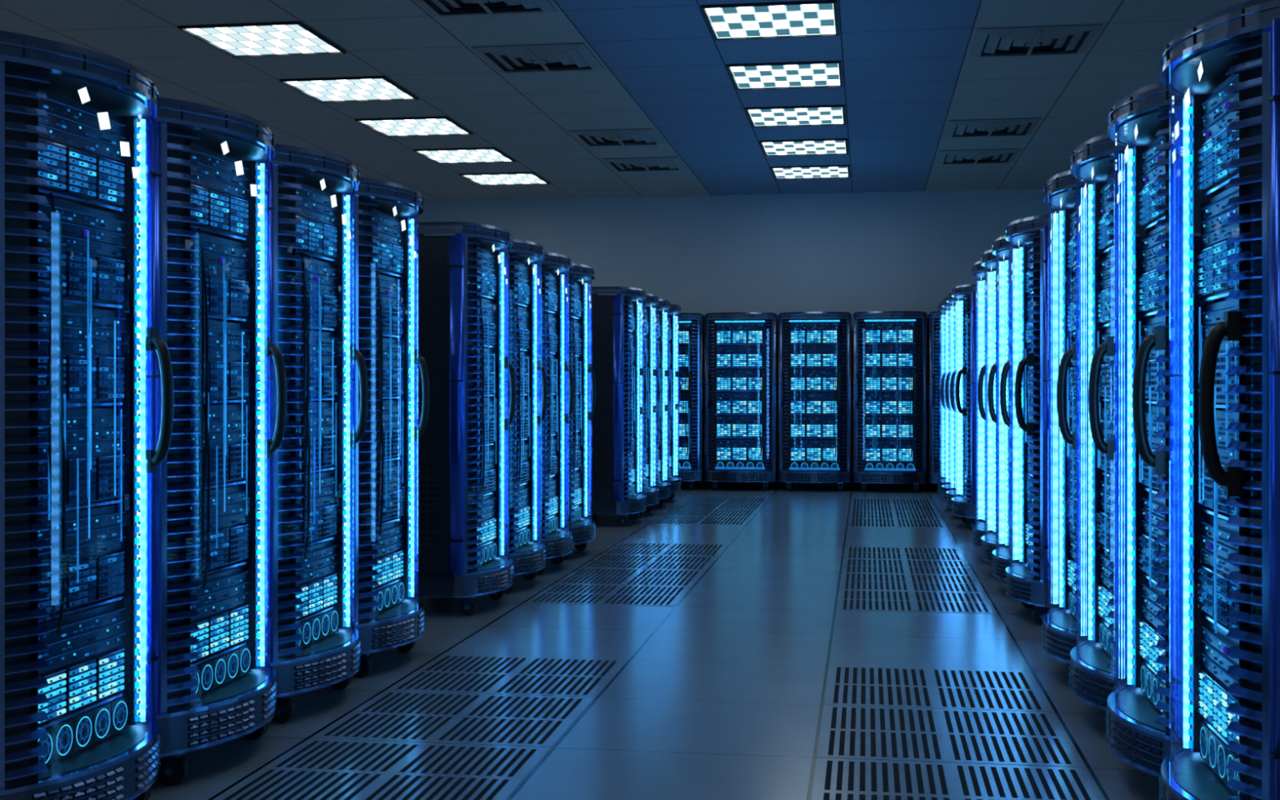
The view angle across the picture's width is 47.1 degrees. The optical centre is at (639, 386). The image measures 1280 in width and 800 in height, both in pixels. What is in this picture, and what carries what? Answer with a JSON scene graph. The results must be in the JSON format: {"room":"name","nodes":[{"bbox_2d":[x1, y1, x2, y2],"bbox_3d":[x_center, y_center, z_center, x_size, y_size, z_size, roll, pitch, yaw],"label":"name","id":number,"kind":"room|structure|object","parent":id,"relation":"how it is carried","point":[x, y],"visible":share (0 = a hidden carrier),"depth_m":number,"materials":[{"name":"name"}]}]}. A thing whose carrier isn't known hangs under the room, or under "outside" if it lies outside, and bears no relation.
{"room":"server room","nodes":[
{"label":"server room","id":0,"kind":"room"},
{"bbox_2d":[0,0,1249,200],"bbox_3d":[-0.566,-2.600,8.485,9.900,0.200,22.000,0,0,9],"label":"ceiling","id":1,"kind":"structure","parent":0,"point":[908,69],"depth_m":11.92,"materials":[{"name":"paint"}]},
{"bbox_2d":[177,21,346,57],"bbox_3d":[-2.695,-2.491,10.563,0.884,0.018,0.920,0,0,9],"label":"ceiling light panel","id":2,"kind":"object","parent":1,"relation":"in","point":[287,38],"depth_m":10.55,"materials":[{"name":"white plastic"}]},
{"bbox_2d":[279,75,418,102],"bbox_3d":[-2.423,-2.491,12.327,0.884,0.018,0.920,0,0,9],"label":"ceiling light panel","id":3,"kind":"object","parent":1,"relation":"in","point":[369,88],"depth_m":12.32,"materials":[{"name":"white plastic"}]},
{"bbox_2d":[355,115,472,137],"bbox_3d":[-2.152,-2.491,14.091,0.884,0.018,0.920,0,0,9],"label":"ceiling light panel","id":4,"kind":"object","parent":1,"relation":"in","point":[416,126],"depth_m":14.09,"materials":[{"name":"white plastic"}]},
{"bbox_2d":[413,147,515,164],"bbox_3d":[-1.880,-2.491,15.855,0.884,0.018,0.920,0,0,9],"label":"ceiling light panel","id":5,"kind":"object","parent":1,"relation":"in","point":[465,155],"depth_m":15.83,"materials":[{"name":"white plastic"}]},
{"bbox_2d":[416,0,555,17],"bbox_3d":[-1.034,-2.482,9.390,0.840,0.037,0.840,0,0,9],"label":"air diffuser","id":6,"kind":"object","parent":1,"relation":"in","point":[436,7],"depth_m":9.62,"materials":[{"name":"grey metal"}]},
{"bbox_2d":[459,172,550,186],"bbox_3d":[-1.609,-2.491,17.620,0.884,0.018,0.920,0,0,9],"label":"ceiling light panel","id":7,"kind":"object","parent":1,"relation":"in","point":[510,178],"depth_m":17.64,"materials":[{"name":"white plastic"}]},
{"bbox_2d":[471,42,603,73],"bbox_3d":[-0.762,-2.482,11.154,0.840,0.037,0.840,0,0,9],"label":"air diffuser","id":8,"kind":"object","parent":1,"relation":"in","point":[565,56],"depth_m":11.08,"materials":[{"name":"grey metal"}]},
{"bbox_2d":[568,128,665,146],"bbox_3d":[-0.219,-2.482,14.683,0.840,0.037,0.840,0,0,9],"label":"air diffuser","id":9,"kind":"object","parent":1,"relation":"in","point":[646,135],"depth_m":14.60,"materials":[{"name":"grey metal"}]},
{"bbox_2d":[600,156,686,172],"bbox_3d":[0.052,-2.482,16.447,0.840,0.037,0.840,0,0,9],"label":"air diffuser","id":10,"kind":"object","parent":1,"relation":"in","point":[668,163],"depth_m":16.37,"materials":[{"name":"grey metal"}]},
{"bbox_2d":[700,0,839,40],"bbox_3d":[0.903,-2.491,10.009,0.884,0.018,0.920,0,0,9],"label":"ceiling light panel","id":11,"kind":"object","parent":1,"relation":"in","point":[801,19],"depth_m":9.99,"materials":[{"name":"white plastic"}]},
{"bbox_2d":[726,60,843,90],"bbox_3d":[1.174,-2.491,11.773,0.884,0.018,0.920,0,0,9],"label":"ceiling light panel","id":12,"kind":"object","parent":1,"relation":"in","point":[807,74],"depth_m":11.77,"materials":[{"name":"white plastic"}]},
{"bbox_2d":[745,104,845,127],"bbox_3d":[1.446,-2.491,13.538,0.884,0.018,0.920,0,0,9],"label":"ceiling light panel","id":13,"kind":"object","parent":1,"relation":"in","point":[811,115],"depth_m":13.54,"materials":[{"name":"white plastic"}]},
{"bbox_2d":[759,138,848,156],"bbox_3d":[1.717,-2.491,15.302,0.884,0.018,0.920,0,0,9],"label":"ceiling light panel","id":14,"kind":"object","parent":1,"relation":"in","point":[818,146],"depth_m":15.29,"materials":[{"name":"white plastic"}]},
{"bbox_2d":[770,164,849,179],"bbox_3d":[1.989,-2.491,17.066,0.884,0.018,0.920,0,0,9],"label":"ceiling light panel","id":15,"kind":"object","parent":1,"relation":"in","point":[831,171],"depth_m":17.04,"materials":[{"name":"white plastic"}]},
{"bbox_2d":[936,148,1021,164],"bbox_3d":[3.650,-2.482,15.894,0.840,0.037,0.840,0,0,9],"label":"air diffuser","id":16,"kind":"object","parent":1,"relation":"in","point":[975,156],"depth_m":15.82,"materials":[{"name":"grey metal"}]},
{"bbox_2d":[944,117,1041,137],"bbox_3d":[3.378,-2.482,14.129,0.840,0.037,0.840,0,0,9],"label":"air diffuser","id":17,"kind":"object","parent":1,"relation":"in","point":[1018,126],"depth_m":14.05,"materials":[{"name":"grey metal"}]},
{"bbox_2d":[147,484,1163,799],"bbox_3d":[-0.566,1.370,8.485,9.900,0.200,22.000,0,0,9],"label":"floor","id":18,"kind":"structure","parent":0,"point":[719,693],"depth_m":6.94,"materials":[{"name":"tile"}]},
{"bbox_2d":[0,30,173,799],"bbox_3d":[-1.988,0.181,4.191,1.155,2.178,0.888,0,0,9],"label":"rack","id":19,"kind":"object","parent":18,"relation":"on","point":[79,339],"visible":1,"depth_m":4.05,"materials":[{"name":"metal"}]},
{"bbox_2d":[153,97,286,786],"bbox_3d":[-1.855,0.181,5.061,1.155,2.178,0.888,0,0,9],"label":"rack","id":20,"kind":"object","parent":18,"relation":"on","point":[214,683],"visible":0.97,"depth_m":4.87,"materials":[{"name":"metal"}]},
{"bbox_2d":[267,143,368,723],"bbox_3d":[-1.721,0.181,5.931,1.155,2.178,0.888,0,0,9],"label":"rack","id":21,"kind":"object","parent":18,"relation":"on","point":[313,642],"visible":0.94,"depth_m":5.75,"materials":[{"name":"metal"}]},
{"bbox_2d":[351,177,429,677],"bbox_3d":[-1.587,0.181,6.801,1.155,2.178,0.888,0,0,9],"label":"rack","id":22,"kind":"object","parent":18,"relation":"on","point":[386,614],"visible":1,"depth_m":6.64,"materials":[{"name":"metal"}]},
{"bbox_2d":[212,653,627,799],"bbox_3d":[-0.752,1.269,5.241,0.890,0.003,3.360,0,0,9],"label":"floor grate","id":23,"kind":"object","parent":18,"relation":"on","point":[458,726],"depth_m":5.34,"materials":[{"name":"metal"}]},
{"bbox_2d":[413,221,515,615],"bbox_3d":[-1.319,0.181,8.540,1.155,2.178,0.888,0,0,9],"label":"rack","id":24,"kind":"object","parent":18,"relation":"on","point":[459,269],"visible":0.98,"depth_m":8.08,"materials":[{"name":"metal"}]},
{"bbox_2d":[502,239,547,593],"bbox_3d":[-1.185,0.181,9.410,1.155,2.178,0.888,0,0,9],"label":"rack","id":25,"kind":"object","parent":18,"relation":"on","point":[527,555],"visible":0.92,"depth_m":9.31,"materials":[{"name":"metal"}]},
{"bbox_2d":[534,252,573,575],"bbox_3d":[-1.052,0.181,10.280,1.155,2.178,0.888,0,0,9],"label":"rack","id":26,"kind":"object","parent":18,"relation":"on","point":[557,540],"visible":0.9,"depth_m":10.20,"materials":[{"name":"metal"}]},
{"bbox_2d":[561,262,595,559],"bbox_3d":[-0.918,0.181,11.149,1.155,2.178,0.888,0,0,9],"label":"rack","id":27,"kind":"object","parent":18,"relation":"on","point":[582,528],"visible":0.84,"depth_m":11.06,"materials":[{"name":"metal"}]},
{"bbox_2d":[584,286,646,526],"bbox_3d":[-0.516,0.181,13.759,1.155,2.178,0.888,0,0,9],"label":"rack","id":28,"kind":"object","parent":18,"relation":"on","point":[613,315],"visible":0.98,"depth_m":13.30,"materials":[{"name":"metal"}]},
{"bbox_2d":[524,542,728,606],"bbox_3d":[0.017,1.269,10.235,0.890,0.003,3.360,0,0,9],"label":"floor grate","id":29,"kind":"object","parent":18,"relation":"on","point":[632,574],"depth_m":9.85,"materials":[{"name":"metal"}]},
{"bbox_2d":[636,293,659,517],"bbox_3d":[-0.382,0.181,14.628,1.155,2.178,0.888,0,0,9],"label":"rack","id":30,"kind":"object","parent":18,"relation":"on","point":[646,329],"visible":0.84,"depth_m":14.62,"materials":[{"name":"metal"}]},
{"bbox_2d":[650,298,671,510],"bbox_3d":[-0.248,0.181,15.498,1.155,2.178,0.888,0,0,9],"label":"rack","id":31,"kind":"object","parent":18,"relation":"on","point":[664,491],"visible":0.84,"depth_m":15.52,"materials":[{"name":"metal"}]},
{"bbox_2d":[662,303,681,503],"bbox_3d":[-0.115,0.181,16.368,1.155,2.178,0.888,0,0,9],"label":"rack","id":32,"kind":"object","parent":18,"relation":"on","point":[669,329],"visible":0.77,"depth_m":16.35,"materials":[{"name":"metal"}]},
{"bbox_2d":[672,312,704,489],"bbox_3d":[0.397,0.181,18.558,0.888,2.178,1.155,0,0,9],"label":"rack","id":33,"kind":"object","parent":18,"relation":"on","point":[690,333],"visible":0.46,"depth_m":18.11,"materials":[{"name":"metal"}]},
{"bbox_2d":[649,497,768,524],"bbox_3d":[0.785,1.269,15.228,0.890,0.003,3.360,0,0,9],"label":"floor vent","id":34,"kind":"object","parent":18,"relation":"on","point":[695,510],"depth_m":14.96,"materials":[{"name":"metal"}]},
{"bbox_2d":[704,312,778,490],"bbox_3d":[1.292,0.181,18.421,0.888,2.178,1.155,0,0,9],"label":"rack","id":35,"kind":"object","parent":18,"relation":"on","point":[741,348],"visible":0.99,"depth_m":18.00,"materials":[{"name":"metal"}]},
{"bbox_2d":[777,311,852,491],"bbox_3d":[2.186,0.181,18.283,0.888,2.178,1.155,0,0,9],"label":"rack","id":36,"kind":"object","parent":18,"relation":"on","point":[815,424],"visible":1,"depth_m":17.87,"materials":[{"name":"metal"}]},
{"bbox_2d":[853,311,927,492],"bbox_3d":[3.081,0.181,18.145,0.888,2.178,1.155,0,0,9],"label":"rack","id":37,"kind":"object","parent":18,"relation":"on","point":[890,348],"visible":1,"depth_m":17.73,"materials":[{"name":"metal"}]},
{"bbox_2d":[848,498,947,528],"bbox_3d":[2.584,1.269,14.951,0.890,0.003,3.360,0,0,9],"label":"floor vent","id":38,"kind":"object","parent":18,"relation":"on","point":[870,513],"depth_m":14.67,"materials":[{"name":"metal"}]},
{"bbox_2d":[836,546,996,613],"bbox_3d":[1.816,1.269,9.958,0.890,0.003,3.360,0,0,9],"label":"floor vent","id":39,"kind":"object","parent":18,"relation":"on","point":[882,579],"depth_m":9.53,"materials":[{"name":"metal"}]},
{"bbox_2d":[927,311,948,487],"bbox_3d":[3.975,0.181,18.008,0.888,2.178,1.155,0,0,9],"label":"rack","id":40,"kind":"object","parent":18,"relation":"on","point":[935,326],"visible":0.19,"depth_m":17.66,"materials":[{"name":"metal"}]},
{"bbox_2d":[937,302,953,494],"bbox_3d":[3.806,0.181,15.906,1.155,2.178,0.888,0,0,9],"label":"rack","id":41,"kind":"object","parent":18,"relation":"on","point":[942,482],"visible":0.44,"depth_m":15.90,"materials":[{"name":"metal"}]},
{"bbox_2d":[942,297,958,501],"bbox_3d":[3.672,0.181,15.036,1.155,2.178,0.888,0,0,9],"label":"rack","id":42,"kind":"object","parent":18,"relation":"on","point":[947,487],"visible":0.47,"depth_m":15.00,"materials":[{"name":"metal"}]},
{"bbox_2d":[946,292,964,519],"bbox_3d":[3.539,0.181,14.167,1.155,2.178,0.888,0,0,9],"label":"rack","id":43,"kind":"object","parent":18,"relation":"on","point":[954,493],"visible":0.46,"depth_m":14.06,"materials":[{"name":"metal"}]},
{"bbox_2d":[811,665,1104,799],"bbox_3d":[1.047,1.269,4.965,0.890,0.003,3.360,0,0,9],"label":"floor vent","id":44,"kind":"object","parent":18,"relation":"on","point":[887,733],"depth_m":5.26,"materials":[{"name":"metal"}]},
{"bbox_2d":[951,284,986,529],"bbox_3d":[3.405,0.181,13.297,1.155,2.178,0.888,0,0,9],"label":"rack","id":45,"kind":"object","parent":18,"relation":"on","point":[970,507],"visible":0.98,"depth_m":12.97,"materials":[{"name":"metal"}]},
{"bbox_2d":[971,260,997,547],"bbox_3d":[3.003,0.181,10.688,1.155,2.178,0.888,0,0,9],"label":"rack","id":46,"kind":"object","parent":18,"relation":"on","point":[980,530],"visible":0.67,"depth_m":10.66,"materials":[{"name":"metal"}]},
{"bbox_2d":[980,248,1009,563],"bbox_3d":[2.869,0.181,9.818,1.155,2.178,0.888,0,0,9],"label":"rack","id":47,"kind":"object","parent":18,"relation":"on","point":[991,542],"visible":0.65,"depth_m":9.90,"materials":[{"name":"metal"}]},
{"bbox_2d":[991,235,1024,580],"bbox_3d":[2.736,0.181,8.948,1.155,2.178,0.888,0,0,9],"label":"rack","id":48,"kind":"object","parent":18,"relation":"on","point":[1004,557],"visible":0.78,"depth_m":8.99,"materials":[{"name":"metal"}]},
{"bbox_2d":[1004,213,1064,625],"bbox_3d":[2.602,0.181,8.078,1.155,2.178,0.888,0,0,9],"label":"rack","id":49,"kind":"object","parent":18,"relation":"on","point":[1033,582],"visible":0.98,"depth_m":7.80,"materials":[{"name":"metal"}]},
{"bbox_2d":[1041,170,1094,665],"bbox_3d":[2.334,0.181,6.339,1.155,2.178,0.888,0,0,9],"label":"rack","id":50,"kind":"object","parent":18,"relation":"on","point":[1066,628],"visible":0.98,"depth_m":6.25,"materials":[{"name":"metal"}]},
{"bbox_2d":[1068,133,1133,711],"bbox_3d":[2.200,0.181,5.469,1.155,2.178,0.888,0,0,9],"label":"rack","id":51,"kind":"object","parent":18,"relation":"on","point":[1098,667],"visible":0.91,"depth_m":5.42,"materials":[{"name":"metal"}]},
{"bbox_2d":[1106,81,1184,777],"bbox_3d":[2.066,0.181,4.599,1.155,2.178,0.888,0,0,9],"label":"rack","id":52,"kind":"object","parent":18,"relation":"on","point":[1145,714],"visible":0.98,"depth_m":4.53,"materials":[{"name":"metal"}]},
{"bbox_2d":[1158,0,1279,799],"bbox_3d":[1.933,0.181,3.729,1.155,2.178,0.888,0,0,9],"label":"rack","id":53,"kind":"object","parent":18,"relation":"on","point":[1225,64],"visible":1,"depth_m":3.53,"materials":[{"name":"metal"}]},
{"bbox_2d":[413,188,1065,476],"bbox_3d":[1.092,-0.615,19.258,9.900,3.770,0.200,0,0,9],"label":"wall","id":54,"kind":"structure","parent":0,"point":[851,252],"depth_m":19.05,"materials":[{"name":"paint"}]},
{"bbox_2d":[680,476,935,486],"bbox_3d":[1.075,1.210,19.149,9.500,0.120,0.020,0,0,9],"label":"baseboard","id":55,"kind":"structure","parent":54,"relation":"attached to","point":[704,482],"depth_m":18.95,"materials":[{"name":"black plastic"}]},
{"bbox_2d":[969,23,1102,57],"bbox_3d":[2.835,-2.482,10.601,0.840,0.037,0.840,0,0,9],"label":"air diffuser","id":56,"kind":"object","parent":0,"point":[1057,39],"depth_m":10.53,"materials":[{"name":"grey metal"}]}
]}

